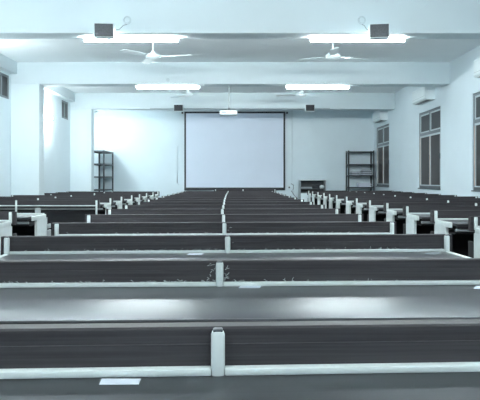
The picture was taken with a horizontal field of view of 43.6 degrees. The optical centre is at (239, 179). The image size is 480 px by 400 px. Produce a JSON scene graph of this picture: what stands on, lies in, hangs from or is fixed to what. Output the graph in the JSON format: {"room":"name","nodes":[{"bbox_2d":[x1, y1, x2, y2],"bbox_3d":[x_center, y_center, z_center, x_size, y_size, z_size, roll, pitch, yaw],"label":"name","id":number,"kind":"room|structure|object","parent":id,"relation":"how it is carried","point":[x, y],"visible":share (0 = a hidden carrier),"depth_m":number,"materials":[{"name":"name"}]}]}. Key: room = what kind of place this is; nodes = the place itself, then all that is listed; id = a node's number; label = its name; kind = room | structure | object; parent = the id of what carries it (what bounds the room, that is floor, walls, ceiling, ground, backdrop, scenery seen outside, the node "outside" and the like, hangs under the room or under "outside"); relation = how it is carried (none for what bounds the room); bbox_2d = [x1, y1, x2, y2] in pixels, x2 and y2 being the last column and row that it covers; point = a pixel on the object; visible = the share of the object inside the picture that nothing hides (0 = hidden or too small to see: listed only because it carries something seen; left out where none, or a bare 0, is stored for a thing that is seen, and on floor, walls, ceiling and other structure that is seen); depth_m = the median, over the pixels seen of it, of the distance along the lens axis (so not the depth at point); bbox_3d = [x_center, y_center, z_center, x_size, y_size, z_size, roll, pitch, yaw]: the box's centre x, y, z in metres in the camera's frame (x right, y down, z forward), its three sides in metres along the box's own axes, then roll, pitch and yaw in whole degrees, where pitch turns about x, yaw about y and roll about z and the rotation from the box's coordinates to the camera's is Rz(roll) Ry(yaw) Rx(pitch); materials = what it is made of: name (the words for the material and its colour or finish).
{"room":"lecture hall","nodes":[
{"label":"lecture hall","id":0,"kind":"room"},
{"bbox_2d":[0,70,69,195],"bbox_3d":[-4.410,-0.555,7.210,0.220,3.310,20.820,0,0,0],"label":"wall","id":1,"kind":"structure","parent":0,"point":[56,130],"depth_m":13.61,"materials":[{"name":"paint"}]},
{"bbox_2d":[0,72,8,98],"bbox_3d":[-4.329,-1.720,10.835,0.050,0.434,0.664,0,0,0],"label":"window","id":2,"kind":"structure","parent":1,"relation":"in","point":[4,79],"depth_m":11.02,"materials":[{"name":"grey glass"}]},
{"bbox_2d":[0,53,16,73],"bbox_3d":[-4.240,-2.095,9.480,0.120,0.230,3.540,0,0,0],"label":"beam","id":3,"kind":"structure","parent":1,"relation":"attached to","point":[8,65],"depth_m":10.84,"materials":[{"name":"paint"}]},
{"bbox_2d":[11,84,43,194],"bbox_3d":[-4.032,-0.350,11.390,0.535,2.900,0.280,0,0,0],"label":"pillar","id":4,"kind":"structure","parent":1,"relation":"attached to","point":[27,100],"depth_m":11.25,"materials":[{"name":"paint"}]},
{"bbox_2d":[44,87,74,101],"bbox_3d":[-4.240,-2.095,13.405,0.120,0.230,3.590,0,0,0],"label":"beam","id":5,"kind":"structure","parent":1,"relation":"attached to","point":[62,92],"depth_m":14.21,"materials":[{"name":"paint"}]},
{"bbox_2d":[62,100,67,119],"bbox_3d":[-4.329,-1.720,14.745,0.050,0.434,0.544,0,0,0],"label":"window","id":6,"kind":"structure","parent":1,"relation":"in","point":[64,103],"depth_m":14.76,"materials":[{"name":"grey glass"}]},
{"bbox_2d":[70,109,93,190],"bbox_3d":[-4.032,-0.350,15.340,0.535,2.900,0.280,0,0,0],"label":"pillar","id":7,"kind":"structure","parent":1,"relation":"attached to","point":[81,120],"depth_m":15.20,"materials":[{"name":"paint"}]},
{"bbox_2d":[94,110,373,197],"bbox_3d":[-0.185,-0.555,17.730,8.670,3.310,0.220,0,0,0],"label":"wall","id":8,"kind":"structure","parent":0,"point":[143,144],"depth_m":17.62,"materials":[{"name":"paint"}]},
{"bbox_2d":[181,110,287,189],"bbox_3d":[-0.154,-0.900,17.570,3.113,2.403,0.080,0,0,0],"label":"projection screen","id":9,"kind":"object","parent":8,"relation":"attached to","point":[246,150],"visible":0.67,"depth_m":17.56,"materials":[{"name":"fabric"}]},
{"bbox_2d":[0,39,479,92],"bbox_3d":[-0.185,-2.285,7.210,8.670,0.150,21.260,0,0,0],"label":"ceiling","id":10,"kind":"structure","parent":0,"point":[18,50],"depth_m":10.32,"materials":[{"name":"paint"}]},
{"bbox_2d":[121,42,189,63],"bbox_3d":[-1.206,-2.027,9.177,0.940,0.365,1.069,0,0,10],"label":"ceiling fan","id":11,"kind":"object","parent":10,"relation":"hanging from","point":[151,56],"visible":0.87,"depth_m":9.11,"materials":[{"name":"white plastic"}]},
{"bbox_2d":[170,89,213,97],"bbox_3d":[-1.027,-2.027,13.334,0.940,0.365,1.069,0,0,-15],"label":"ceiling fan","id":12,"kind":"object","parent":10,"relation":"hanging from","point":[187,93],"visible":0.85,"depth_m":13.26,"materials":[{"name":"white plastic"}]},
{"bbox_2d":[220,87,236,115],"bbox_3d":[-0.249,-1.806,13.013,0.370,0.808,0.314,0,0,0],"label":"projector","id":13,"kind":"object","parent":10,"relation":"hanging from","point":[228,112],"visible":0.98,"depth_m":12.87,"materials":[{"name":"white plastic"}]},
{"bbox_2d":[11,62,448,86],"bbox_3d":[-0.185,-2.005,11.410,8.230,0.410,0.320,0,0,0],"label":"beam","id":14,"kind":"structure","parent":10,"relation":"attached to","point":[46,74],"depth_m":11.25,"materials":[{"name":"paint"}]},
{"bbox_2d":[136,86,199,88],"bbox_3d":[-1.385,-1.776,11.540,1.220,0.047,0.040,0,0,0],"label":"tube light","id":15,"kind":"object","parent":14,"relation":"attached to","point":[137,87],"visible":1,"depth_m":11.53,"materials":[{"name":"white plastic"}]},
{"bbox_2d":[286,86,349,88],"bbox_3d":[1.495,-1.776,11.540,1.220,0.047,0.040,0,0,0],"label":"tube light","id":16,"kind":"object","parent":14,"relation":"attached to","point":[287,87],"visible":1,"depth_m":11.53,"materials":[{"name":"white plastic"}]},
{"bbox_2d":[70,93,394,109],"bbox_3d":[-0.185,-2.005,15.360,8.230,0.410,0.320,0,0,0],"label":"beam","id":17,"kind":"structure","parent":10,"relation":"attached to","point":[94,101],"depth_m":15.20,"materials":[{"name":"paint"}]},
{"bbox_2d":[174,104,183,111],"bbox_3d":[-1.538,-1.807,15.083,0.236,0.180,0.241,0,0,0],"label":"loudspeaker","id":18,"kind":"object","parent":17,"relation":"attached to","point":[177,107],"visible":1,"depth_m":14.97,"materials":[{"name":"white plastic"}]},
{"bbox_2d":[174,105,182,110],"bbox_3d":[-1.538,-1.800,14.971,0.216,0.150,0.008,0,4,0],"label":"grille","id":19,"kind":"object","parent":18,"relation":"attached to","point":[176,107],"depth_m":14.97,"materials":[{"name":"black metal"}]},
{"bbox_2d":[150,108,329,108],"bbox_3d":[0.000,-1.814,15.188,4.557,0.018,0.016,0,0,0],"label":"cable","id":20,"kind":"object","parent":17,"relation":"attached to","point":[150,108],"visible":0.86,"depth_m":15.18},
{"bbox_2d":[305,104,314,111],"bbox_3d":[1.750,-1.807,15.083,0.236,0.180,0.241,0,0,0],"label":"loudspeaker","id":21,"kind":"object","parent":17,"relation":"attached to","point":[308,107],"visible":1,"depth_m":14.97,"materials":[{"name":"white plastic"}]},
{"bbox_2d":[306,105,313,110],"bbox_3d":[1.750,-1.800,14.971,0.216,0.150,0.008,0,4,0],"label":"grille","id":22,"kind":"object","parent":21,"relation":"attached to","point":[308,107],"depth_m":14.97,"materials":[{"name":"black metal"}]},
{"bbox_2d":[0,0,479,38],"bbox_3d":[-0.185,-2.005,7.510,8.230,0.410,0.320,0,0,0],"label":"beam","id":23,"kind":"structure","parent":10,"relation":"attached to","point":[19,19],"depth_m":7.35,"materials":[{"name":"paint"}]},
{"bbox_2d":[94,23,115,39],"bbox_3d":[-1.627,-1.787,7.233,0.236,0.180,0.241,0,0,-5],"label":"loudspeaker","id":24,"kind":"object","parent":23,"relation":"attached to","point":[106,31],"visible":1,"depth_m":7.12,"materials":[{"name":"white plastic"}]},
{"bbox_2d":[117,16,130,29],"bbox_3d":[-1.433,-1.915,7.321,0.208,0.180,0.030,0,0,-8],"label":"cable","id":25,"kind":"object","parent":23,"relation":"attached to","point":[125,16],"visible":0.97,"depth_m":7.32,"materials":[{"name":"white plastic"}]},
{"bbox_2d":[83,38,178,42],"bbox_3d":[-1.385,-1.776,7.640,1.220,0.047,0.040,0,0,0],"label":"tube light","id":26,"kind":"object","parent":23,"relation":"attached to","point":[84,39],"visible":1,"depth_m":7.63,"materials":[{"name":"white plastic"}]},
{"bbox_2d":[309,38,405,42],"bbox_3d":[1.495,-1.776,7.640,1.220,0.047,0.040,0,0,0],"label":"tube light","id":27,"kind":"object","parent":23,"relation":"attached to","point":[310,39],"visible":1,"depth_m":7.63,"materials":[{"name":"white plastic"}]},
{"bbox_2d":[358,16,367,29],"bbox_3d":[1.514,-1.915,7.324,0.149,0.180,0.035,0,0,12],"label":"cable","id":28,"kind":"object","parent":23,"relation":"attached to","point":[360,16],"visible":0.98,"depth_m":7.33,"materials":[{"name":"white plastic"}]},
{"bbox_2d":[368,23,389,39],"bbox_3d":[1.671,-1.781,7.234,0.236,0.180,0.241,0,0,8],"label":"loudspeaker","id":29,"kind":"object","parent":23,"relation":"attached to","point":[379,31],"visible":1,"depth_m":7.12,"materials":[{"name":"white plastic"}]},
{"bbox_2d":[370,24,388,36],"bbox_3d":[1.656,-1.775,7.123,0.216,0.150,0.008,0,4,8],"label":"grille","id":30,"kind":"object","parent":29,"relation":"attached to","point":[376,30],"depth_m":7.12,"materials":[{"name":"grey metal"}]},
{"bbox_2d":[276,89,317,96],"bbox_3d":[1.474,-2.027,13.383,0.940,0.365,1.069,0,0,-40],"label":"ceiling fan","id":31,"kind":"object","parent":10,"relation":"hanging from","point":[302,93],"visible":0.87,"depth_m":13.28,"materials":[{"name":"white plastic"}]},
{"bbox_2d":[298,42,366,61],"bbox_3d":[1.322,-2.027,9.278,0.940,0.365,1.069,0,0,37],"label":"ceiling fan","id":32,"kind":"object","parent":10,"relation":"hanging from","point":[333,55],"visible":0.9,"depth_m":9.19,"materials":[{"name":"white plastic"}]},
{"bbox_2d":[374,45,479,197],"bbox_3d":[4.040,-0.555,7.210,0.220,3.310,20.820,0,0,0],"label":"wall","id":33,"kind":"structure","parent":0,"point":[455,99],"depth_m":11.53,"materials":[{"name":"paint"}]},
{"bbox_2d":[373,110,387,122],"bbox_3d":[3.827,-1.737,16.420,0.206,0.286,0.900,0,0,0],"label":"air conditioner","id":34,"kind":"object","parent":33,"relation":"attached to","point":[379,116],"visible":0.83,"depth_m":16.02,"materials":[{"name":"white plastic"}]},
{"bbox_2d":[376,124,388,186],"bbox_3d":[3.954,-0.652,16.560,0.095,1.690,1.474,0,0,0],"label":"window","id":35,"kind":"structure","parent":33,"relation":"in","point":[383,131],"depth_m":16.53,"materials":[{"name":"grey glass"}]},
{"bbox_2d":[412,87,434,104],"bbox_3d":[3.827,-1.762,12.530,0.206,0.286,0.900,0,0,0],"label":"air conditioner","id":36,"kind":"object","parent":33,"relation":"attached to","point":[423,95],"visible":0.81,"depth_m":12.25,"materials":[{"name":"white plastic"}]},
{"bbox_2d":[418,106,440,189],"bbox_3d":[3.954,-0.632,12.480,0.095,1.650,1.434,0,0,0],"label":"window","id":37,"kind":"structure","parent":33,"relation":"in","point":[430,120],"depth_m":12.44,"materials":[{"name":"grey glass"}]},
{"bbox_2d":[471,92,479,191],"bbox_3d":[3.954,-0.632,9.425,0.095,1.650,1.444,0,0,0],"label":"window","id":38,"kind":"structure","parent":33,"relation":"in","point":[476,96],"depth_m":10.05,"materials":[{"name":"grey metal"}]},
{"bbox_2d":[474,58,479,77],"bbox_3d":[3.827,-1.762,9.120,0.206,0.286,0.900,0,0,0],"label":"air conditioner","id":39,"kind":"object","parent":33,"relation":"attached to","point":[476,62],"visible":1,"depth_m":9.45,"materials":[{"name":"white plastic"}]},
{"bbox_3d":[-0.185,1.175,7.210,8.670,0.150,21.260,0,0,0],"label":"floor","id":40,"kind":"structure","parent":0,"visible":0},
{"bbox_2d":[0,212,16,254],"bbox_3d":[-2.995,0.683,5.011,2.180,0.833,0.837,0,0,0],"label":"desk","id":41,"kind":"object","parent":40,"relation":"on","point":[7,219],"visible":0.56,"depth_m":5.05,"materials":[{"name":"laminate"}]},
{"bbox_2d":[11,208,50,235],"bbox_3d":[-3.040,0.693,5.957,2.140,0.815,0.627,0,0,0],"label":"desk","id":42,"kind":"object","parent":40,"relation":"on","point":[38,226],"visible":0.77,"depth_m":6.08,"materials":[{"name":"white paint"}]},
{"bbox_2d":[11,222,34,225],"bbox_3d":[-3.040,0.434,5.897,2.080,0.012,0.405,0,0,0],"label":"shelf","id":43,"kind":"object","parent":42,"relation":"attached to","point":[18,223],"depth_m":5.70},
{"bbox_2d":[0,200,99,235],"bbox_3d":[-2.977,0.683,8.190,2.180,0.833,0.400,0,0,0],"label":"desk","id":44,"kind":"object","parent":40,"relation":"on","point":[52,216],"visible":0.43,"depth_m":8.04,"materials":[{"name":"laminate"}]},
{"bbox_2d":[0,198,112,213],"bbox_3d":[-2.978,0.683,8.841,2.180,0.833,0.837,0,0,0],"label":"desk","id":45,"kind":"object","parent":40,"relation":"on","point":[106,202],"visible":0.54,"depth_m":8.71,"materials":[{"name":"laminate"}]},
{"bbox_2d":[0,209,104,210],"bbox_3d":[-2.978,0.434,8.678,2.080,0.012,0.405,0,0,0],"label":"shelf","id":46,"kind":"object","parent":45,"relation":"attached to","point":[0,209],"depth_m":8.48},
{"bbox_2d":[0,196,123,208],"bbox_3d":[-2.984,0.683,9.701,2.180,0.833,0.837,0,0,0],"label":"desk","id":47,"kind":"object","parent":40,"relation":"on","point":[118,200],"visible":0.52,"depth_m":9.77,"materials":[{"name":"laminate"}]},
{"bbox_2d":[11,195,133,207],"bbox_3d":[-2.976,0.683,10.582,2.180,0.833,0.837,0,0,0],"label":"desk","id":48,"kind":"object","parent":40,"relation":"on","point":[127,198],"visible":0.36,"depth_m":10.65,"materials":[{"name":"laminate"}]},
{"bbox_2d":[50,194,141,204],"bbox_3d":[-2.770,0.683,11.431,1.760,0.833,0.837,0,0,0],"label":"desk","id":49,"kind":"object","parent":40,"relation":"on","point":[137,197],"visible":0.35,"depth_m":11.50,"materials":[{"name":"laminate"}]},
{"bbox_2d":[44,193,148,201],"bbox_3d":[-2.978,0.683,12.291,2.180,0.833,0.837,0,0,0],"label":"desk","id":50,"kind":"object","parent":40,"relation":"on","point":[145,196],"visible":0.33,"depth_m":12.36,"materials":[{"name":"laminate"}]},
{"bbox_2d":[94,150,112,190],"bbox_3d":[-3.905,0.145,16.910,0.430,1.910,1.180,0,0,0],"label":"metal rack","id":51,"kind":"object","parent":40,"relation":"on","point":[98,152],"visible":0.47,"depth_m":16.73,"materials":[{"name":"metal"}]},
{"bbox_2d":[94,150,112,153],"bbox_3d":[-3.905,-0.785,16.910,0.420,0.040,1.170,0,0,0],"label":"shelf","id":52,"kind":"object","parent":51,"relation":"attached to","point":[95,151],"depth_m":16.86,"materials":[{"name":"metal"}]},
{"bbox_2d":[94,163,112,165],"bbox_3d":[-3.905,-0.430,16.910,0.420,0.040,1.170,0,0,0],"label":"shelf","id":53,"kind":"object","parent":51,"relation":"attached to","point":[95,164],"depth_m":16.55,"materials":[{"name":"metal"}]},
{"bbox_2d":[94,176,112,177],"bbox_3d":[-3.905,-0.080,16.910,0.420,0.040,1.170,0,0,0],"label":"shelf","id":54,"kind":"object","parent":51,"relation":"attached to","point":[94,176],"depth_m":16.32,"materials":[{"name":"metal"}]},
{"bbox_2d":[94,189,112,190],"bbox_3d":[-3.905,0.280,16.910,0.420,0.040,1.170,0,0,0],"label":"shelf","id":55,"kind":"object","parent":51,"relation":"attached to","point":[94,189],"depth_m":16.42,"materials":[{"name":"metal"}]},
{"bbox_2d":[56,192,154,199],"bbox_3d":[-2.972,0.683,13.162,2.180,0.833,0.837,0,0,0],"label":"desk","id":56,"kind":"object","parent":40,"relation":"on","point":[151,194],"visible":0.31,"depth_m":13.23,"materials":[{"name":"laminate"}]},
{"bbox_2d":[67,191,159,198],"bbox_3d":[-2.984,0.683,14.031,2.180,0.833,0.837,0,0,0],"label":"desk","id":57,"kind":"object","parent":40,"relation":"on","point":[157,193],"visible":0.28,"depth_m":14.10,"materials":[{"name":"laminate"}]},
{"bbox_2d":[177,193,254,193],"bbox_3d":[-0.256,0.683,12.732,2.180,0.833,0.837,0,0,-1],"label":"desk","id":58,"kind":"object","parent":40,"relation":"on","point":[177,193],"visible":0.12,"depth_m":12.79,"materials":[{"name":"laminate"}]},
{"bbox_2d":[106,208,339,213],"bbox_3d":[-0.147,0.683,5.532,2.180,0.833,0.837,0,0,-2],"label":"desk","id":59,"kind":"object","parent":40,"relation":"on","point":[289,210],"visible":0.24,"depth_m":5.60,"materials":[{"name":"laminate"}]},
{"bbox_2d":[52,221,395,235],"bbox_3d":[-0.079,0.683,3.733,2.180,0.833,0.837,0,0,-3],"label":"desk","id":60,"kind":"object","parent":40,"relation":"on","point":[368,227],"visible":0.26,"depth_m":3.79,"materials":[{"name":"laminate"}]},
{"bbox_2d":[85,214,362,222],"bbox_3d":[-0.110,0.683,4.633,2.180,0.833,0.837,0,0,-3],"label":"desk","id":61,"kind":"object","parent":40,"relation":"on","point":[89,218],"visible":0.18,"depth_m":4.69,"materials":[{"name":"laminate"}]},
{"bbox_2d":[123,205,324,208],"bbox_3d":[-0.164,0.683,6.433,2.180,0.833,0.837,0,0,-2],"label":"desk","id":62,"kind":"object","parent":40,"relation":"on","point":[124,206],"visible":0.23,"depth_m":6.50,"materials":[{"name":"laminate"}]},
{"bbox_2d":[136,202,312,204],"bbox_3d":[-0.179,0.683,7.332,2.180,0.833,0.837,0,0,-2],"label":"desk","id":63,"kind":"object","parent":40,"relation":"on","point":[137,203],"visible":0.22,"depth_m":7.40,"materials":[{"name":"laminate"}]},
{"bbox_2d":[146,199,303,201],"bbox_3d":[-0.198,0.683,8.232,2.180,0.833,0.837,0,0,-2],"label":"desk","id":64,"kind":"object","parent":40,"relation":"on","point":[147,200],"visible":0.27,"depth_m":8.30,"materials":[{"name":"laminate"}]},
{"bbox_2d":[155,197,296,198],"bbox_3d":[-0.212,0.683,9.133,2.180,0.833,0.837,0,0,-2],"label":"desk","id":65,"kind":"object","parent":40,"relation":"on","point":[156,197],"visible":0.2,"depth_m":9.20,"materials":[{"name":"laminate"}]},
{"bbox_2d":[162,196,290,197],"bbox_3d":[-0.225,0.683,10.033,2.180,0.833,0.837,0,0,-1],"label":"desk","id":66,"kind":"object","parent":40,"relation":"on","point":[162,196],"visible":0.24,"depth_m":10.09,"materials":[{"name":"laminate"}]},
{"bbox_2d":[167,195,285,195],"bbox_3d":[-0.239,0.683,10.932,2.180,0.833,0.837,0,0,-1],"label":"desk","id":67,"kind":"object","parent":40,"relation":"on","point":[167,195],"visible":0.16,"depth_m":11.00,"materials":[{"name":"laminate"}]},
{"bbox_2d":[172,193,281,194],"bbox_3d":[-0.248,0.683,11.832,2.180,0.833,0.837,0,0,-1],"label":"desk","id":68,"kind":"object","parent":40,"relation":"on","point":[226,193],"visible":0.17,"depth_m":11.90,"materials":[{"name":"laminate"}]},
{"bbox_2d":[181,192,275,192],"bbox_3d":[-0.261,0.683,13.633,2.180,0.833,0.837,0,0,-1],"label":"desk","id":69,"kind":"object","parent":40,"relation":"on","point":[181,192],"visible":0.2,"depth_m":13.70,"materials":[{"name":"laminate"}]},
{"bbox_2d":[184,191,273,191],"bbox_3d":[-0.270,0.683,14.533,2.180,0.833,0.837,0,0,-1],"label":"desk","id":70,"kind":"object","parent":40,"relation":"on","point":[184,191],"visible":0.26,"depth_m":14.60,"materials":[{"name":"laminate"}]},
{"bbox_2d":[0,234,470,259],"bbox_3d":[-0.040,0.683,2.833,2.180,0.833,0.837,0,0,-3],"label":"desk","id":71,"kind":"object","parent":40,"relation":"on","point":[341,246],"visible":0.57,"depth_m":2.87,"materials":[{"name":"laminate"}]},
{"bbox_2d":[187,253,203,254],"bbox_3d":[-0.210,0.349,2.827,0.078,0.001,0.053,0,0,0],"label":"paper slip","id":72,"kind":"object","parent":71,"relation":"on","point":[189,253],"visible":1,"depth_m":2.83,"materials":[{"name":"white paper"}]},
{"bbox_2d":[26,246,396,250],"bbox_3d":[-0.015,0.304,2.881,2.009,0.068,0.027,0,0,-3],"label":"lint","id":73,"kind":"object","parent":71,"relation":"on","point":[370,246],"visible":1,"depth_m":2.87},
{"bbox_2d":[0,319,479,399],"bbox_3d":[-0.021,0.683,1.032,2.180,0.833,0.837,0,0,-3],"label":"desk","id":74,"kind":"object","parent":40,"relation":"on","point":[438,359],"visible":1,"depth_m":1.08,"materials":[{"name":"laminate"}]},
{"bbox_2d":[99,379,140,384],"bbox_3d":[-0.208,0.349,1.039,0.070,0.001,0.029,0,0,0],"label":"paper slip","id":75,"kind":"object","parent":74,"relation":"on","point":[103,381],"visible":1,"depth_m":1.04,"materials":[{"name":"white paper"}]},
{"bbox_2d":[0,258,479,323],"bbox_3d":[-0.049,0.683,1.933,2.180,0.833,0.837,0,0,-2],"label":"desk","id":76,"kind":"object","parent":40,"relation":"on","point":[423,290],"visible":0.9,"depth_m":1.88,"materials":[{"name":"laminate"}]},
{"bbox_2d":[2,263,451,283],"bbox_3d":[-0.108,0.305,1.971,1.633,0.065,0.023,0,0,-2],"label":"lint","id":77,"kind":"object","parent":76,"relation":"on","point":[210,263],"visible":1,"depth_m":1.97},
{"bbox_2d":[239,286,260,287],"bbox_3d":[0.034,0.349,1.965,0.078,0.001,0.048,0,0,0],"label":"paper slip","id":78,"kind":"object","parent":76,"relation":"on","point":[240,286],"visible":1,"depth_m":1.96,"materials":[{"name":"white paper"}]},
{"bbox_2d":[214,189,275,191],"bbox_3d":[0.130,0.671,15.711,1.640,0.858,0.837,0,0,0],"label":"desk","id":79,"kind":"object","parent":40,"relation":"on","point":[274,190],"visible":0.21,"depth_m":15.78,"materials":[{"name":"laminate"}]},
{"bbox_2d":[307,191,315,201],"bbox_3d":[2.796,0.683,15.122,2.180,0.833,0.837,0,0,0],"label":"desk","id":80,"kind":"object","parent":40,"relation":"on","point":[308,192],"visible":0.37,"depth_m":15.12,"materials":[{"name":"laminate"}]},
{"bbox_2d":[298,179,325,201],"bbox_3d":[2.056,0.542,17.120,0.752,1.117,0.480,0,0,0],"label":"cabinet","id":81,"kind":"object","parent":40,"relation":"on","point":[302,193],"visible":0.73,"depth_m":17.33,"materials":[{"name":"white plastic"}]},
{"bbox_2d":[311,191,402,204],"bbox_3d":[2.781,0.683,14.200,2.180,0.833,0.837,0,0,0],"label":"desk","id":82,"kind":"object","parent":40,"relation":"on","point":[313,193],"visible":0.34,"depth_m":14.26,"materials":[{"name":"laminate"}]},
{"bbox_2d":[346,151,373,190],"bbox_3d":[3.472,0.128,17.370,0.759,1.945,0.380,0,0,0],"label":"metal rack","id":83,"kind":"object","parent":40,"relation":"on","point":[348,152],"visible":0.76,"depth_m":17.18,"materials":[{"name":"metal"}]},
{"bbox_2d":[349,172,359,174],"bbox_3d":[3.324,-0.192,17.360,0.275,0.097,0.294,0,0,0],"label":"pile","id":84,"kind":"object","parent":83,"relation":"on","point":[350,173],"visible":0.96,"depth_m":17.21,"materials":[{"name":"white paper"}]},
{"bbox_2d":[346,151,372,152],"bbox_3d":[3.472,-0.802,17.370,0.749,0.040,0.370,0,0,0],"label":"shelf","id":85,"kind":"object","parent":83,"relation":"attached to","point":[346,151],"depth_m":17.18,"materials":[{"name":"metal"}]},
{"bbox_2d":[346,164,372,165],"bbox_3d":[3.472,-0.438,17.370,0.749,0.040,0.370,0,0,0],"label":"shelf","id":86,"kind":"object","parent":83,"relation":"attached to","point":[346,164],"depth_m":17.30,"materials":[{"name":"metal"}]},
{"bbox_2d":[357,183,370,186],"bbox_3d":[3.587,0.142,17.356,0.377,0.116,0.287,0,0,0],"label":"pile","id":87,"kind":"object","parent":83,"relation":"on","point":[359,184],"visible":1,"depth_m":17.24,"materials":[{"name":"white paper"}]},
{"bbox_2d":[360,170,371,174],"bbox_3d":[3.664,-0.221,17.359,0.309,0.155,0.295,0,0,0],"label":"pile","id":88,"kind":"object","parent":83,"relation":"on","point":[363,172],"visible":0.97,"depth_m":17.23,"materials":[{"name":"white paper"}]},
{"bbox_2d":[316,192,413,204],"bbox_3d":[2.795,0.683,13.319,2.180,0.833,0.837,0,0,0],"label":"desk","id":89,"kind":"object","parent":40,"relation":"on","point":[318,194],"visible":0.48,"depth_m":13.38,"materials":[{"name":"laminate"}]},
{"bbox_2d":[322,193,426,207],"bbox_3d":[2.800,0.683,12.407,2.180,0.833,0.837,0,0,0],"label":"desk","id":90,"kind":"object","parent":40,"relation":"on","point":[324,195],"visible":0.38,"depth_m":12.47,"materials":[{"name":"laminate"}]},
{"bbox_2d":[327,194,440,207],"bbox_3d":[2.783,0.683,11.504,2.180,0.833,0.837,0,0,0],"label":"desk","id":91,"kind":"object","parent":40,"relation":"on","point":[330,197],"visible":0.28,"depth_m":11.57,"materials":[{"name":"laminate"}]},
{"bbox_2d":[334,195,456,213],"bbox_3d":[2.781,0.683,10.648,2.180,0.833,0.837,0,0,0],"label":"desk","id":92,"kind":"object","parent":40,"relation":"on","point":[338,198],"visible":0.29,"depth_m":10.71,"materials":[{"name":"laminate"}]},
{"bbox_2d":[344,196,477,213],"bbox_3d":[2.794,0.683,9.720,2.180,0.833,0.837,0,0,0],"label":"desk","id":93,"kind":"object","parent":40,"relation":"on","point":[349,200],"visible":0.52,"depth_m":9.78,"materials":[{"name":"laminate"}]},
{"bbox_2d":[354,198,479,221],"bbox_3d":[2.786,0.683,8.834,2.180,0.833,0.837,0,0,0],"label":"desk","id":94,"kind":"object","parent":40,"relation":"on","point":[359,203],"visible":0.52,"depth_m":8.89,"materials":[{"name":"laminate"}]},
{"bbox_2d":[367,200,479,220],"bbox_3d":[2.790,0.683,7.946,2.180,0.833,0.837,0,0,0],"label":"desk","id":95,"kind":"object","parent":40,"relation":"on","point":[373,205],"visible":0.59,"depth_m":8.01,"materials":[{"name":"laminate"}]},
{"bbox_2d":[383,203,479,233],"bbox_3d":[2.790,0.683,7.001,2.180,0.833,0.837,0,0,0],"label":"desk","id":96,"kind":"object","parent":40,"relation":"on","point":[392,209],"visible":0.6,"depth_m":7.07,"materials":[{"name":"laminate"}]},
{"bbox_2d":[395,216,421,219],"bbox_3d":[2.790,0.434,6.837,2.080,0.012,0.405,0,0,0],"label":"shelf","id":97,"kind":"object","parent":96,"relation":"attached to","point":[396,217],"depth_m":6.64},
{"bbox_2d":[403,206,479,233],"bbox_3d":[2.781,0.683,6.127,2.180,0.833,0.837,0,0,0],"label":"desk","id":98,"kind":"object","parent":40,"relation":"on","point":[413,225],"visible":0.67,"depth_m":6.19,"materials":[{"name":"laminate"}]},
{"bbox_2d":[416,222,452,225],"bbox_3d":[2.780,0.434,5.963,2.080,0.012,0.405,0,0,0],"label":"shelf","id":99,"kind":"object","parent":98,"relation":"attached to","point":[417,223],"depth_m":5.77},
{"bbox_2d":[430,210,479,256],"bbox_3d":[2.782,0.683,5.229,2.180,0.833,0.837,0,0,0],"label":"desk","id":100,"kind":"object","parent":40,"relation":"on","point":[443,220],"visible":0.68,"depth_m":5.29,"materials":[{"name":"laminate"}]},
{"bbox_2d":[449,229,474,233],"bbox_3d":[2.782,0.434,5.065,2.080,0.012,0.405,0,0,0],"label":"shelf","id":101,"kind":"object","parent":100,"relation":"attached to","point":[453,231],"depth_m":4.86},
{"bbox_2d":[468,216,479,257],"bbox_3d":[2.788,0.683,4.356,2.180,0.833,0.837,0,0,0],"label":"desk","id":102,"kind":"object","parent":40,"relation":"on","point":[473,221],"visible":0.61,"depth_m":4.40,"materials":[{"name":"laminate"}]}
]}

